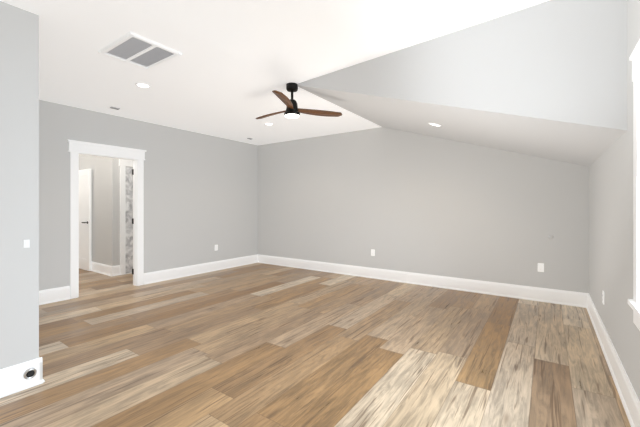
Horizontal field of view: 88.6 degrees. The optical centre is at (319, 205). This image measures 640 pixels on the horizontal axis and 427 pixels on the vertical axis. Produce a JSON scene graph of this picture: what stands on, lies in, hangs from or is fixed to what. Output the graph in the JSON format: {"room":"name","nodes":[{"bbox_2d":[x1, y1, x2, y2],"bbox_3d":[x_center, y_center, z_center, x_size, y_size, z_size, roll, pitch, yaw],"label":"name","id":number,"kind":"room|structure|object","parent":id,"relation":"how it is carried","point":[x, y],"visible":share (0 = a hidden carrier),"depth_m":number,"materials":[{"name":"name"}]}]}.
{"room":"empty bonus room","nodes":[
{"label":"empty bonus room","id":0,"kind":"room"},
{"bbox_2d":[0,1,38,368],"bbox_3d":[-3.830,-0.050,2.102,2.550,2.700,2.520,0,0,35],"label":"wall","id":1,"kind":"structure","parent":0,"point":[19,178],"depth_m":2.32,"materials":[{"name":"grey paint"}]},
{"bbox_2d":[0,359,35,397],"bbox_3d":[-2.729,1.208,1.428,0.029,0.185,2.370,0,0,35],"label":"baseboard","id":2,"kind":"structure","parent":1,"relation":"attached to","point":[13,380],"depth_m":2.29,"materials":[{"name":"white paint"}]},
{"bbox_2d":[23,368,36,378],"bbox_3d":[-2.075,1.202,2.350,0.016,0.074,0.074,0,0,35],"label":"doorstop","id":3,"kind":"object","parent":2,"relation":"attached to","point":[30,373],"visible":1,"depth_m":2.35,"materials":[{"name":"black plastic"}]},
{"bbox_2d":[23,239,29,247],"bbox_3d":[-2.100,0.270,2.348,0.011,0.058,0.034,0,0,35],"label":"light switch","id":4,"kind":"object","parent":1,"relation":"attached to","point":[26,243],"visible":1,"depth_m":2.35,"materials":[{"name":"white plastic"}]},
{"bbox_2d":[36,357,44,385],"bbox_3d":[-3.041,1.208,3.106,2.459,0.185,0.029,0,0,35],"label":"baseboard","id":5,"kind":"structure","parent":1,"relation":"attached to","point":[39,362],"depth_m":2.40,"materials":[{"name":"white paint"}]},
{"bbox_2d":[79,155,132,265],"bbox_3d":[-4.691,-0.050,5.989,3.300,2.700,7.920,0,0,35],"label":"wall","id":6,"kind":"structure","parent":0,"point":[105,210],"depth_m":6.28,"materials":[{"name":"grey paint"}]},
{"bbox_2d":[79,169,90,270],"bbox_3d":[-4.930,0.274,6.731,0.860,2.028,0.102,0,0,35],"label":"hall door","id":7,"kind":"structure","parent":6,"relation":"in","point":[84,219],"depth_m":6.62,"materials":[{"name":"white paint"}]},
{"bbox_2d":[91,261,107,274],"bbox_3d":[-4.762,1.208,6.702,2.130,0.185,0.029,0,0,35],"label":"baseboard","id":8,"kind":"structure","parent":6,"relation":"attached to","point":[96,267],"depth_m":6.36,"materials":[{"name":"white paint"}]},
{"bbox_2d":[108,266,129,275],"bbox_3d":[-2.915,1.208,7.416,0.029,0.185,3.309,0,0,35],"label":"baseboard","id":9,"kind":"structure","parent":6,"relation":"attached to","point":[112,270],"depth_m":6.12,"materials":[{"name":"white paint"}]},
{"bbox_2d":[119,159,132,274],"bbox_3d":[-3.479,0.205,6.595,0.038,2.190,1.040,0,0,35],"label":"door frame","id":10,"kind":"structure","parent":6,"relation":"attached to","point":[123,163],"depth_m":6.20,"materials":[{"name":"white paint"}]},
{"bbox_2d":[125,167,132,272],"bbox_3d":[-3.482,0.274,6.597,0.028,2.028,0.820,0,0,35],"label":"hall door","id":11,"kind":"structure","parent":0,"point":[128,220],"depth_m":6.29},
{"bbox_2d":[39,100,257,290],"bbox_3d":[-2.776,-0.050,5.747,0.120,2.700,4.770,0,0,35],"label":"wall","id":12,"kind":"structure","parent":0,"point":[200,196],"depth_m":5.77,"materials":[{"name":"grey paint"}]},
{"bbox_2d":[39,286,69,304],"bbox_3d":[-3.762,1.208,4.198,0.029,0.185,0.940,0,0,35],"label":"baseboard","id":13,"kind":"structure","parent":12,"relation":"attached to","point":[58,294],"depth_m":4.44,"materials":[{"name":"white paint"}]},
{"bbox_2d":[67,140,146,298],"bbox_3d":[-3.264,0.189,5.045,0.204,2.222,1.080,0,0,35],"label":"door frame","id":14,"kind":"structure","parent":12,"relation":"attached to","point":[78,148],"depth_m":4.98,"materials":[{"name":"white paint"}]},
{"bbox_2d":[132,169,133,273],"bbox_3d":[-3.079,0.260,5.399,0.049,1.730,0.013,0,0,35],"label":"hinges","id":15,"kind":"object","parent":14,"relation":"attached to","point":[132,218],"visible":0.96,"depth_m":5.40,"materials":[{"name":"black metal"}]},
{"bbox_2d":[144,255,255,284],"bbox_3d":[-2.178,1.208,6.477,0.029,0.185,2.570,0,0,35],"label":"baseboard","id":16,"kind":"structure","parent":12,"relation":"attached to","point":[163,275],"depth_m":6.21,"materials":[{"name":"white paint"}]},
{"bbox_2d":[0,0,549,144],"bbox_3d":[-2.158,-1.575,4.228,9.470,0.350,7.920,0,0,35],"label":"ceiling","id":17,"kind":"structure","parent":0,"point":[231,68],"depth_m":2.99,"materials":[{"name":"white paint"}]},
{"bbox_2d":[98,31,182,69],"bbox_3d":[-1.633,-1.390,2.986,0.590,0.020,0.460,0,0,35],"label":"ceiling vent","id":18,"kind":"object","parent":17,"relation":"in","point":[130,47],"visible":1,"depth_m":2.96,"materials":[{"name":"grey metal"}]},
{"bbox_2d":[135,82,150,87],"bbox_3d":[-2.049,-1.395,3.799,0.164,0.010,0.164,0,0,35],"label":"recessed light","id":19,"kind":"object","parent":17,"relation":"in","point":[141,85],"visible":1,"depth_m":3.80,"materials":[{"name":"white paint"}]},
{"bbox_2d":[256,83,341,118],"bbox_3d":[-0.440,-1.210,3.833,1.009,0.380,1.093,0,0,35],"label":"ceiling fan","id":20,"kind":"object","parent":17,"relation":"hanging from","point":[292,111],"visible":1,"depth_m":3.76,"materials":[{"name":"brown wood"}]},
{"bbox_2d":[0,263,630,426],"bbox_3d":[-2.158,1.350,4.228,9.470,0.100,7.920,0,0,35],"label":"floor","id":21,"kind":"structure","parent":0,"point":[259,345],"depth_m":2.81,"materials":[{"name":"brown wood"}]},
{"bbox_2d":[258,127,588,292],"bbox_3d":[1.034,-0.050,5.930,6.170,2.700,0.120,0,0,35],"label":"wall","id":22,"kind":"structure","parent":0,"point":[399,200],"depth_m":5.38,"materials":[{"name":"grey paint"}]},
{"bbox_2d":[256,254,587,307],"bbox_3d":[0.971,1.208,5.883,5.880,0.185,0.029,0,0,35],"label":"baseboard","id":23,"kind":"structure","parent":22,"relation":"attached to","point":[570,298],"depth_m":5.19,"materials":[{"name":"white paint"}]},
{"bbox_2d":[538,263,543,271],"bbox_3d":[3.014,0.840,4.476,0.072,0.116,0.009,0,0,35],"label":"outlet","id":24,"kind":"object","parent":22,"relation":"attached to","point":[540,267],"visible":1,"depth_m":4.47,"materials":[{"name":"white plastic"}]},
{"bbox_2d":[297,0,626,166],"bbox_3d":[1.651,-1.106,4.004,2.960,1.288,2.580,0,0,35],"label":"ceiling","id":25,"kind":"structure","parent":0,"point":[547,80],"depth_m":2.64,"materials":[{"name":"grey paint"}]},
{"bbox_2d":[589,0,639,400],"bbox_3d":[1.452,-0.200,1.231,0.120,3.000,7.120,0,0,35],"label":"wall","id":26,"kind":"structure","parent":0,"point":[611,221],"depth_m":2.44,"materials":[{"name":"grey paint"}]},
{"bbox_2d":[584,293,639,426],"bbox_3d":[1.425,1.208,1.323,0.029,0.185,7.000,0,0,35],"label":"baseboard","id":27,"kind":"structure","parent":26,"relation":"attached to","point":[630,401],"depth_m":2.41,"materials":[{"name":"white paint"}]},
{"bbox_2d":[628,39,639,330],"bbox_3d":[1.558,-0.100,1.420,0.162,1.560,1.178,0,0,35],"label":"window","id":28,"kind":"structure","parent":26,"relation":"in","point":[634,302],"depth_m":1.85,"materials":[{"name":"white paint"}]}
]}

